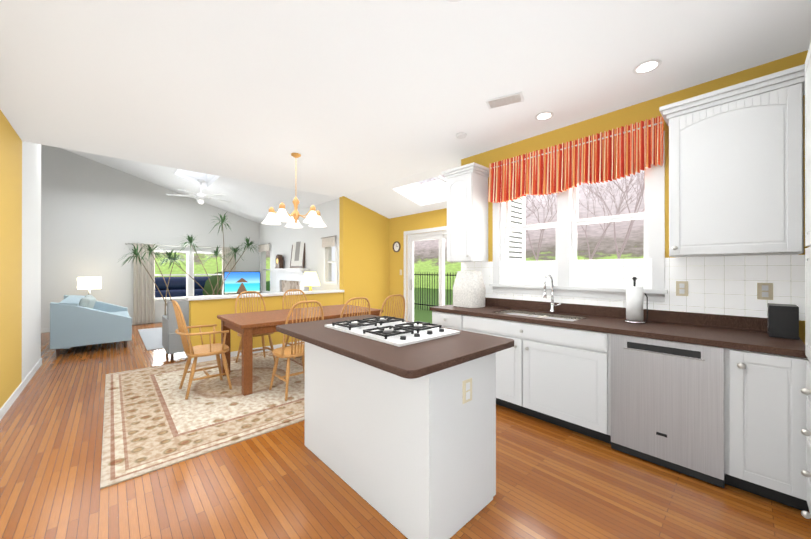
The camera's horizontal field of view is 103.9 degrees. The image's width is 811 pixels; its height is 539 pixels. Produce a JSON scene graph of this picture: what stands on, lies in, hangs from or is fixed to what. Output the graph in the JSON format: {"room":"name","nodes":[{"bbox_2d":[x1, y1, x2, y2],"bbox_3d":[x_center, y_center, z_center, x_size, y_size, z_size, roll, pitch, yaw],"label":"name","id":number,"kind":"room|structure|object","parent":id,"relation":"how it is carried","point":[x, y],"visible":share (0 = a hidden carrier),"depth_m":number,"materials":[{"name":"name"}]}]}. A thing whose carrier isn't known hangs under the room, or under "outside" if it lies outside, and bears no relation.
{"room":"living room and kitchen","nodes":[
{"label":"living room and kitchen","id":0,"kind":"room"},
{"bbox_2d":[0,110,40,408],"bbox_3d":[-2.883,-0.696,1.494,0.700,4.142,7.900,0,0,-43],"label":"wall","id":1,"kind":"structure","parent":0,"point":[10,260],"depth_m":3.51,"materials":[{"name":"yellow paint"}]},
{"bbox_2d":[0,358,41,420],"bbox_3d":[-3.377,1.331,2.546,0.012,0.090,5.680,0,0,-43],"label":"baseboard","id":2,"kind":"structure","parent":1,"relation":"attached to","point":[8,403],"depth_m":3.45,"materials":[{"name":"white wood"}]},
{"bbox_2d":[41,145,258,328],"bbox_3d":[-7.184,-1.078,7.768,7.130,4.923,0.150,0,0,-43],"label":"wall","id":3,"kind":"structure","parent":0,"point":[96,216],"depth_m":7.67,"materials":[{"name":"white paint"}]},
{"bbox_2d":[41,321,140,332],"bbox_3d":[-8.174,1.337,6.736,3.980,0.090,0.012,0,0,-43],"label":"baseboard","id":4,"kind":"structure","parent":3,"relation":"attached to","point":[43,330],"depth_m":6.98,"materials":[{"name":"white"}]},
{"bbox_2d":[155,247,221,302],"bbox_3d":[-5.981,0.156,8.822,1.830,1.460,0.180,0,0,-43],"label":"window","id":5,"kind":"structure","parent":3,"relation":"in","point":[190,271],"depth_m":8.78,"materials":[{"name":"white wood"}]},
{"bbox_2d":[125,243,235,323],"bbox_3d":[-5.965,0.353,8.672,2.540,2.025,0.070,0,0,-43],"label":"curtain","id":6,"kind":"object","parent":5,"relation":"hanging from","point":[143,297],"visible":0.62,"depth_m":8.07,"materials":[{"name":"grey fabric"}]},
{"bbox_2d":[62,148,338,222],"bbox_3d":[-5.590,-2.555,5.942,6.980,2.173,5.000,0,0,-43],"label":"ceiling slope","id":7,"kind":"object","parent":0,"point":[254,201],"visible":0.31,"depth_m":7.51,"materials":[{"name":"white paint"}]},
{"bbox_2d":[166,179,231,203],"bbox_3d":[-4.695,-1.779,7.312,1.285,0.555,1.273,0,0,-43],"label":"room ceiling fan","id":8,"kind":"object","parent":7,"relation":"hanging from","point":[200,197],"visible":1,"depth_m":7.22,"materials":[{"name":"white"}]},
{"bbox_2d":[189,196,388,363],"bbox_3d":[-1.793,-0.044,5.941,3.750,2.850,0.162,0,0,-43],"label":"wall","id":9,"kind":"structure","parent":0,"point":[363,251],"depth_m":6.44,"materials":[{"name":"yellow paint"}]},
{"bbox_2d":[185,289,343,300],"bbox_3d":[-2.248,0.428,5.526,2.600,0.045,0.230,0,0,-43],"label":"trim","id":10,"kind":"structure","parent":9,"relation":"on","point":[192,298],"depth_m":5.19,"materials":[{"name":"white"}]},
{"bbox_2d":[259,198,339,292],"bbox_3d":[-2.977,-0.065,8.363,0.150,2.900,5.000,0,0,-43],"label":"wall","id":11,"kind":"structure","parent":0,"point":[281,239],"depth_m":7.52,"materials":[{"name":"white paint"}]},
{"bbox_2d":[258,236,336,292],"bbox_3d":[-2.971,-0.020,8.260,0.142,1.490,4.700,0,0,-43],"label":"window","id":12,"kind":"structure","parent":11,"relation":"in","point":[330,241],"depth_m":6.93,"materials":[{"name":"white wood"}]},
{"bbox_2d":[345,160,460,218],"bbox_3d":[0.186,-1.494,5.707,1.170,0.691,2.900,0,0,-43],"label":"skylight","id":13,"kind":"object","parent":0,"point":[408,195],"visible":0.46,"depth_m":5.94,"materials":[{"name":"white paint"}]},
{"bbox_2d":[419,175,446,183],"bbox_3d":[0.457,-1.699,5.379,0.720,0.313,1.250,0,0,-43],"label":"pane","id":14,"kind":"object","parent":13,"relation":"in","point":[442,178],"visible":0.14,"depth_m":5.76,"materials":[{"name":"white"}]},
{"bbox_2d":[0,322,810,538],"bbox_3d":[-2.827,1.428,3.929,8.300,0.100,11.700,0,0,-43],"label":"floor","id":15,"kind":"structure","parent":0,"point":[553,481],"depth_m":1.98,"materials":[{"name":"brown wood"}]},
{"bbox_2d":[50,295,131,355],"bbox_3d":[-5.925,0.928,6.070,0.970,0.902,2.150,0,0,-43],"label":"sofa","id":16,"kind":"object","parent":15,"relation":"on","point":[77,320],"visible":1,"depth_m":5.27,"materials":[{"name":"blue fabric"}]},
{"bbox_2d":[138,327,163,349],"bbox_3d":[-4.399,1.377,7.130,2.350,0.011,2.530,0,0,-43],"label":"living room rug","id":17,"kind":"object","parent":15,"relation":"on","point":[151,338],"visible":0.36,"depth_m":6.39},
{"bbox_2d":[118,242,187,315],"bbox_3d":[-6.040,0.356,7.678,1.456,2.050,0.803,0,0,-43],"label":"palm plant","id":18,"kind":"object","parent":15,"relation":"on","point":[136,253],"visible":0.88,"depth_m":7.63,"materials":[{"name":"green plant"}]},
{"bbox_2d":[162,301,188,359],"bbox_3d":[-3.515,0.931,5.215,0.704,0.892,0.720,0,0,-43],"label":"armchair","id":19,"kind":"object","parent":15,"relation":"on","point":[172,344],"visible":0.42,"depth_m":4.81,"materials":[{"name":"grey fabric"}]},
{"bbox_2d":[100,350,304,488],"bbox_3d":[-1.996,1.373,3.916,2.500,0.009,2.950,0,0,-43],"label":"dining rug","id":20,"kind":"object","parent":15,"relation":"on","point":[154,419],"visible":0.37,"depth_m":3.06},
{"bbox_2d":[172,300,231,398],"bbox_3d":[-2.311,0.847,3.591,0.545,1.036,0.566,0,0,-43],"label":"end chair","id":21,"kind":"object","parent":20,"relation":"on","point":[210,349],"visible":1,"depth_m":3.49,"materials":[{"name":"brown wood"}]},
{"bbox_2d":[235,291,275,362],"bbox_3d":[-2.221,0.848,4.674,0.470,1.036,0.545,0,0,-43],"label":"chair","id":22,"kind":"object","parent":20,"relation":"on","point":[263,339],"visible":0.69,"depth_m":4.74,"materials":[{"name":"brown wood"}]},
{"bbox_2d":[282,289,307,358],"bbox_3d":[-1.708,0.849,5.150,0.470,1.036,0.545,0,0,-43],"label":"chair","id":23,"kind":"object","parent":20,"relation":"on","point":[284,296],"visible":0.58,"depth_m":5.25,"materials":[{"name":"brown wood"}]},
{"bbox_2d":[269,300,323,400],"bbox_3d":[-1.205,0.847,3.550,0.470,1.036,0.545,0,0,-43],"label":"chair","id":24,"kind":"object","parent":20,"relation":"on","point":[289,352],"visible":0.58,"depth_m":3.40,"materials":[{"name":"brown wood"}]},
{"bbox_2d":[217,304,382,395],"bbox_3d":[-1.391,0.980,4.411,1.940,0.773,1.050,0,0,-43],"label":"dining table","id":25,"kind":"object","parent":20,"relation":"on","point":[248,325],"visible":0.65,"depth_m":3.84,"materials":[{"name":"brown wood"}]},
{"bbox_2d":[340,297,370,317],"bbox_3d":[-0.729,0.847,3.978,0.470,1.036,0.545,0,0,-43],"label":"chair","id":26,"kind":"object","parent":20,"relation":"on","point":[350,300],"visible":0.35,"depth_m":3.79,"materials":[{"name":"brown wood"}]},
{"bbox_2d":[154,212,258,295],"bbox_3d":[-5.162,-0.081,8.487,2.571,2.926,0.895,0,0,-43],"label":"palm plant","id":27,"kind":"object","parent":15,"relation":"on","point":[216,252],"visible":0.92,"depth_m":8.53,"materials":[{"name":"green plant"}]},
{"bbox_2d":[271,268,308,291],"bbox_3d":[-3.082,0.678,7.992,0.500,1.407,1.860,0,0,-43],"label":"fireplace mantel","id":28,"kind":"object","parent":15,"relation":"on","point":[288,278],"visible":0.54,"depth_m":8.07,"materials":[{"name":"white"}]},
{"bbox_2d":[275,254,283,267],"bbox_3d":[-3.394,-0.216,8.536,0.120,0.377,0.320,0,0,-43],"label":"mantel clock","id":29,"kind":"object","parent":28,"relation":"on","point":[279,260],"visible":1,"depth_m":8.45,"materials":[{"name":"brown wood"}]},
{"bbox_2d":[290,241,304,267],"bbox_3d":[-2.674,-0.454,7.922,0.119,0.856,0.760,0,0,-43],"label":"framed picture","id":30,"kind":"object","parent":28,"relation":"on","point":[297,255],"visible":0.71,"depth_m":7.87,"materials":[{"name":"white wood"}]},
{"bbox_2d":[379,294,404,318],"bbox_3d":[-0.296,0.848,4.393,0.470,1.036,0.545,0,0,-43],"label":"chair","id":31,"kind":"object","parent":15,"relation":"on","point":[396,295],"visible":0.33,"depth_m":4.22,"materials":[{"name":"brown wood"}]},
{"bbox_2d":[305,342,495,538],"bbox_3d":[-0.112,0.929,2.201,0.612,0.887,1.332,0,0,-43],"label":"kitchen island","id":32,"kind":"object","parent":15,"relation":"on","point":[415,458],"visible":0.81,"depth_m":1.75,"materials":[{"name":"white"}]},
{"bbox_2d":[276,315,513,378],"bbox_3d":[-0.169,0.465,2.271,0.940,0.038,1.570,0,0,-43],"label":"island countertop","id":33,"kind":"structure","parent":32,"relation":"on","point":[416,360],"depth_m":1.81,"materials":[{"name":"brown stone"}]},
{"bbox_2d":[325,316,459,346],"bbox_3d":[-0.124,0.421,2.326,0.560,0.046,0.870,0,0,-43],"label":"gas cooktop","id":34,"kind":"object","parent":33,"relation":"in","point":[399,332],"visible":1,"depth_m":2.19,"materials":[{"name":"white metal"}]},
{"bbox_2d":[430,309,465,330],"bbox_3d":[0.716,0.931,3.796,0.640,0.888,0.518,0,0,-43],"label":"base cabinet","id":35,"kind":"object","parent":15,"relation":"on","point":[439,316],"depth_m":3.57,"materials":[{"name":"white wood"}]},
{"bbox_2d":[466,313,529,415],"bbox_3d":[1.079,0.931,3.405,0.640,0.888,0.821,0,0,-43],"label":"base cabinet","id":36,"kind":"object","parent":15,"relation":"on","point":[513,363],"depth_m":3.03,"materials":[{"name":"white wood"}]},
{"bbox_2d":[530,321,609,443],"bbox_3d":[1.524,0.930,2.926,0.640,0.888,0.748,0,0,-43],"label":"base cabinet","id":37,"kind":"object","parent":15,"relation":"on","point":[570,367],"depth_m":2.63,"materials":[{"name":"white wood"}]},
{"bbox_2d":[610,333,745,490],"bbox_3d":[2.003,0.929,2.410,0.640,0.888,0.776,0,0,-43],"label":"base cabinet","id":38,"kind":"object","parent":15,"relation":"on","point":[718,400],"depth_m":2.12,"materials":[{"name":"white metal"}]},
{"bbox_2d":[430,305,806,356],"bbox_3d":[1.479,0.466,2.970,0.646,0.040,2.808,0,0,-43],"label":"countertop","id":39,"kind":"structure","parent":38,"relation":"on","point":[744,338],"depth_m":2.35,"materials":[{"name":"brown stone"}]},
{"bbox_2d":[453,270,484,307],"bbox_3d":[0.772,0.225,3.861,0.282,0.440,0.362,0,0,-43],"label":"mixer","id":40,"kind":"object","parent":39,"relation":"on","point":[468,288],"visible":0.98,"depth_m":3.74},
{"bbox_2d":[498,309,577,320],"bbox_3d":[1.312,0.519,3.161,0.420,0.135,0.820,0,0,-43],"label":"sink","id":41,"kind":"object","parent":39,"relation":"in","point":[521,312],"depth_m":3.29,"materials":[{"name":"silver metal"}]},
{"bbox_2d":[543,274,560,312],"bbox_3d":[1.482,0.246,3.207,0.222,0.399,0.121,0,0,-43],"label":"faucet","id":42,"kind":"object","parent":39,"relation":"on","point":[552,310],"visible":0.98,"depth_m":3.27,"materials":[{"name":"silver metal"}]},
{"bbox_2d":[624,277,647,323],"bbox_3d":[1.928,0.252,2.659,0.150,0.384,0.164,0,0,-43],"label":"paper towel holder","id":43,"kind":"object","parent":39,"relation":"on","point":[634,303],"visible":1,"depth_m":2.62,"materials":[{"name":"silver metal"}]},
{"bbox_2d":[767,303,798,339],"bbox_3d":[2.504,0.339,2.112,0.200,0.207,0.130,0,0,-43],"label":"toaster oven","id":44,"kind":"object","parent":39,"relation":"on","point":[783,320],"visible":1,"depth_m":2.04,"materials":[{"name":"black metal"}]},
{"bbox_2d":[611,334,724,487],"bbox_3d":[1.959,0.927,2.369,0.527,0.873,0.610,0,0,-43],"label":"dishwasher","id":45,"kind":"object","parent":38,"relation":"in","point":[668,395],"depth_m":2.16,"materials":[{"name":"silver metal"}]},
{"bbox_2d":[746,349,808,511],"bbox_3d":[2.332,0.929,2.055,0.640,0.888,0.308,0,0,-43],"label":"base cabinet","id":46,"kind":"object","parent":15,"relation":"on","point":[775,401],"depth_m":1.82,"materials":[{"name":"white wood"}]},
{"bbox_2d":[801,42,810,518],"bbox_3d":[2.153,0.093,1.245,0.705,2.557,0.679,0,0,-43],"label":"tall cabinet","id":47,"kind":"object","parent":15,"relation":"on","point":[807,434],"visible":0.98,"depth_m":1.54,"materials":[{"name":"white wood"}]},
{"bbox_3d":[-4.800,1.085,9.364,1.040,0.597,0.410,0,0,-43],"label":"tv stand","id":48,"kind":"object","parent":15,"relation":"on","visible":0},
{"bbox_2d":[223,271,259,293],"bbox_3d":[-4.810,0.420,9.376,1.000,0.727,0.200,0,0,-43],"label":"screen","id":49,"kind":"object","parent":48,"relation":"on","point":[237,282],"visible":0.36,"depth_m":9.32,"materials":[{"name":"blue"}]},
{"bbox_3d":[-1.952,1.066,6.515,0.500,0.627,0.500,0,0,-43],"label":"table","id":50,"kind":"object","parent":15,"relation":"on","visible":0},
{"bbox_2d":[300,272,319,290],"bbox_3d":[-1.952,0.399,6.516,0.400,0.700,0.400,0,0,-43],"label":"table lamp","id":51,"kind":"object","parent":50,"relation":"on","point":[309,279],"visible":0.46,"depth_m":6.39,"materials":[{"name":"white fabric"}]},
{"bbox_3d":[-7.027,1.106,7.059,0.440,0.547,0.440,0,0,-43],"label":"side table","id":52,"kind":"object","parent":15,"relation":"on","visible":0},
{"bbox_2d":[77,277,100,294],"bbox_3d":[-7.027,0.500,7.060,0.380,0.660,0.380,0,0,-43],"label":"table lamp","id":53,"kind":"object","parent":52,"relation":"on","point":[89,283],"visible":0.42,"depth_m":6.92,"materials":[{"name":"white fabric"}]},
{"bbox_2d":[0,0,810,196],"bbox_3d":[-0.639,-1.524,2.554,4.330,0.100,6.700,0,0,-43],"label":"ceiling","id":54,"kind":"structure","parent":0,"point":[345,97],"depth_m":2.36,"materials":[{"name":"white paint"}]},
{"bbox_2d":[262,153,326,227],"bbox_3d":[-1.379,-1.026,4.074,0.781,0.889,0.807,0,0,-43],"label":"dining chandelier","id":55,"kind":"object","parent":54,"relation":"hanging from","point":[313,218],"visible":1,"depth_m":4.00,"materials":[{"name":"white glass"}]},
{"bbox_2d":[456,132,466,138],"bbox_3d":[0.601,-1.459,3.430,0.143,0.025,0.131,0,0,-43],"label":"smoke detector","id":56,"kind":"object","parent":54,"relation":"in","point":[461,135],"depth_m":3.43,"materials":[{"name":"white plastic"}]},
{"bbox_2d":[486,92,523,108],"bbox_3d":[0.855,-1.460,2.728,0.248,0.025,0.320,0,0,-43],"label":"ceiling vent","id":57,"kind":"object","parent":54,"relation":"in","point":[514,98],"depth_m":2.75,"materials":[{"name":"white metal"}]},
{"bbox_2d":[535,112,553,120],"bbox_3d":[1.328,-1.470,3.043,0.169,0.005,0.169,0,0,38],"label":"recessed light","id":58,"kind":"object","parent":54,"relation":"in","point":[544,115],"depth_m":3.04,"materials":[{"name":"white"}]},
{"bbox_2d":[633,59,661,73],"bbox_3d":[1.754,-1.471,2.305,0.169,0.005,0.169,0,0,38],"label":"recessed light","id":59,"kind":"object","parent":54,"relation":"in","point":[647,66],"depth_m":2.30,"materials":[{"name":"white"}]},
{"bbox_2d":[389,208,446,317],"bbox_3d":[0.670,0.067,6.154,0.150,2.630,3.200,0,0,-43],"label":"wall","id":60,"kind":"structure","parent":0,"point":[398,226],"depth_m":6.88,"materials":[{"name":"yellow paint"}]},
{"bbox_2d":[404,226,446,321],"bbox_3d":[0.684,0.284,6.112,0.146,2.195,1.970,0,0,-43],"label":"door frame","id":61,"kind":"structure","parent":60,"relation":"attached to","point":[430,234],"depth_m":6.67,"materials":[{"name":"white wood"}]},
{"bbox_2d":[461,50,809,343],"bbox_3d":[2.040,-0.048,2.957,0.150,2.850,3.650,0,0,-43],"label":"wall","id":62,"kind":"structure","parent":0,"point":[639,112],"depth_m":2.80,"materials":[{"name":"yellow paint"}]},
{"bbox_2d":[442,162,488,261],"bbox_3d":[0.754,-0.664,3.941,0.391,1.135,0.480,0,0,-43],"label":"upper cabinet","id":63,"kind":"object","parent":62,"relation":"attached to","point":[467,212],"visible":0.98,"depth_m":3.82,"materials":[{"name":"white wood"}]},
{"bbox_2d":[489,131,667,301],"bbox_3d":[1.668,-0.445,3.315,0.210,1.445,1.680,0,0,-43],"label":"window","id":64,"kind":"structure","parent":62,"relation":"in","point":[569,221],"depth_m":3.24,"materials":[{"name":"white wood"}]},
{"bbox_2d":[488,116,662,202],"bbox_3d":[1.573,-1.032,3.228,0.084,0.492,1.650,0,0,-43],"label":"valance","id":65,"kind":"object","parent":64,"relation":"attached to","point":[619,153],"visible":0.98,"depth_m":3.09,"materials":[{"name":"red"}]},
{"bbox_2d":[485,297,767,332],"bbox_3d":[1.708,0.397,3.182,0.021,0.100,2.808,0,0,-43],"label":"backsplash","id":66,"kind":"structure","parent":62,"relation":"attached to","point":[719,321],"depth_m":2.70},
{"bbox_2d":[461,255,804,320],"bbox_3d":[1.933,0.124,2.960,0.003,0.445,3.500,0,0,-43],"label":"tile backsplash","id":67,"kind":"structure","parent":62,"relation":"attached to","point":[726,285],"depth_m":2.57,"materials":[{"name":"white tile"}]},
{"bbox_2d":[676,281,687,295],"bbox_3d":[2.262,0.156,2.597,0.009,0.120,0.076,0,0,-43],"label":"outlet","id":68,"kind":"object","parent":67,"relation":"attached to","point":[681,286],"depth_m":2.59,"materials":[{"name":"beige plastic"}]},
{"bbox_2d":[757,283,772,299],"bbox_3d":[2.568,0.156,2.267,0.009,0.120,0.076,0,0,-43],"label":"outlet","id":69,"kind":"object","parent":67,"relation":"attached to","point":[764,291],"depth_m":2.26,"materials":[{"name":"beige plastic"}]},
{"bbox_2d":[659,64,804,257],"bbox_3d":[2.311,-0.667,2.263,0.391,1.135,0.738,0,0,-43],"label":"upper cabinet","id":70,"kind":"object","parent":62,"relation":"attached to","point":[736,170],"visible":1,"depth_m":2.12,"materials":[{"name":"white wood"}]},
{"bbox_3d":[1.278,-0.025,4.638,1.020,2.809,0.150,0,0,-43],"label":"wall","id":71,"kind":"structure","parent":0,"visible":0},
{"bbox_2d":[509,196,525,260],"bbox_3d":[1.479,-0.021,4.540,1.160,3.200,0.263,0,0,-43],"label":"shutter","id":72,"kind":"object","parent":71,"relation":"attached to","point":[517,245],"depth_m":4.47,"materials":[{"name":"white wood"}]},
{"label":"outside","id":73,"kind":"structure","parent":0,"visible":0},
{"bbox_2d":[155,170,644,289],"bbox_3d":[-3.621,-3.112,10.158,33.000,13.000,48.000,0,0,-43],"label":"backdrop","id":74,"kind":"structure","parent":73,"point":[426,256],"depth_m":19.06,"materials":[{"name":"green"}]},
{"bbox_2d":[414,287,452,323],"bbox_3d":[2.283,1.659,8.125,26.900,0.050,36.800,0,0,-43],"label":"lawn","id":75,"kind":"structure","parent":73,"point":[423,315],"depth_m":15.83,"materials":[{"name":"green plant"}]},
{"bbox_2d":[155,276,210,297],"bbox_3d":[-9.276,0.942,13.158,4.000,1.300,1.700,0,0,-43],"label":"car","id":76,"kind":"object","parent":75,"relation":"on","point":[177,286],"visible":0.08,"depth_m":12.43,"materials":[{"name":"blue metal"}]},
{"bbox_2d":[203,271,269,295],"bbox_3d":[-7.704,0.751,10.668,7.215,1.755,2.518,0,0,-43],"label":"bushes","id":77,"kind":"object","parent":75,"relation":"on","point":[214,279],"depth_m":11.51,"materials":[{"name":"green plant"}]},
{"bbox_2d":[414,272,455,310],"bbox_3d":[4.000,0.871,9.311,0.030,1.530,19.600,0,0,-43],"label":"fence","id":78,"kind":"object","parent":75,"relation":"on","point":[432,274],"visible":0.08,"depth_m":12.48,"materials":[{"name":"black"}]},
{"bbox_2d":[526,171,644,260],"bbox_3d":[7.492,-1.254,11.257,7.703,5.765,14.255,0,0,-43],"label":"trees","id":79,"kind":"object","parent":75,"relation":"on","point":[618,212],"visible":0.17,"depth_m":12.98,"materials":[{"name":"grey plant"}]}
]}

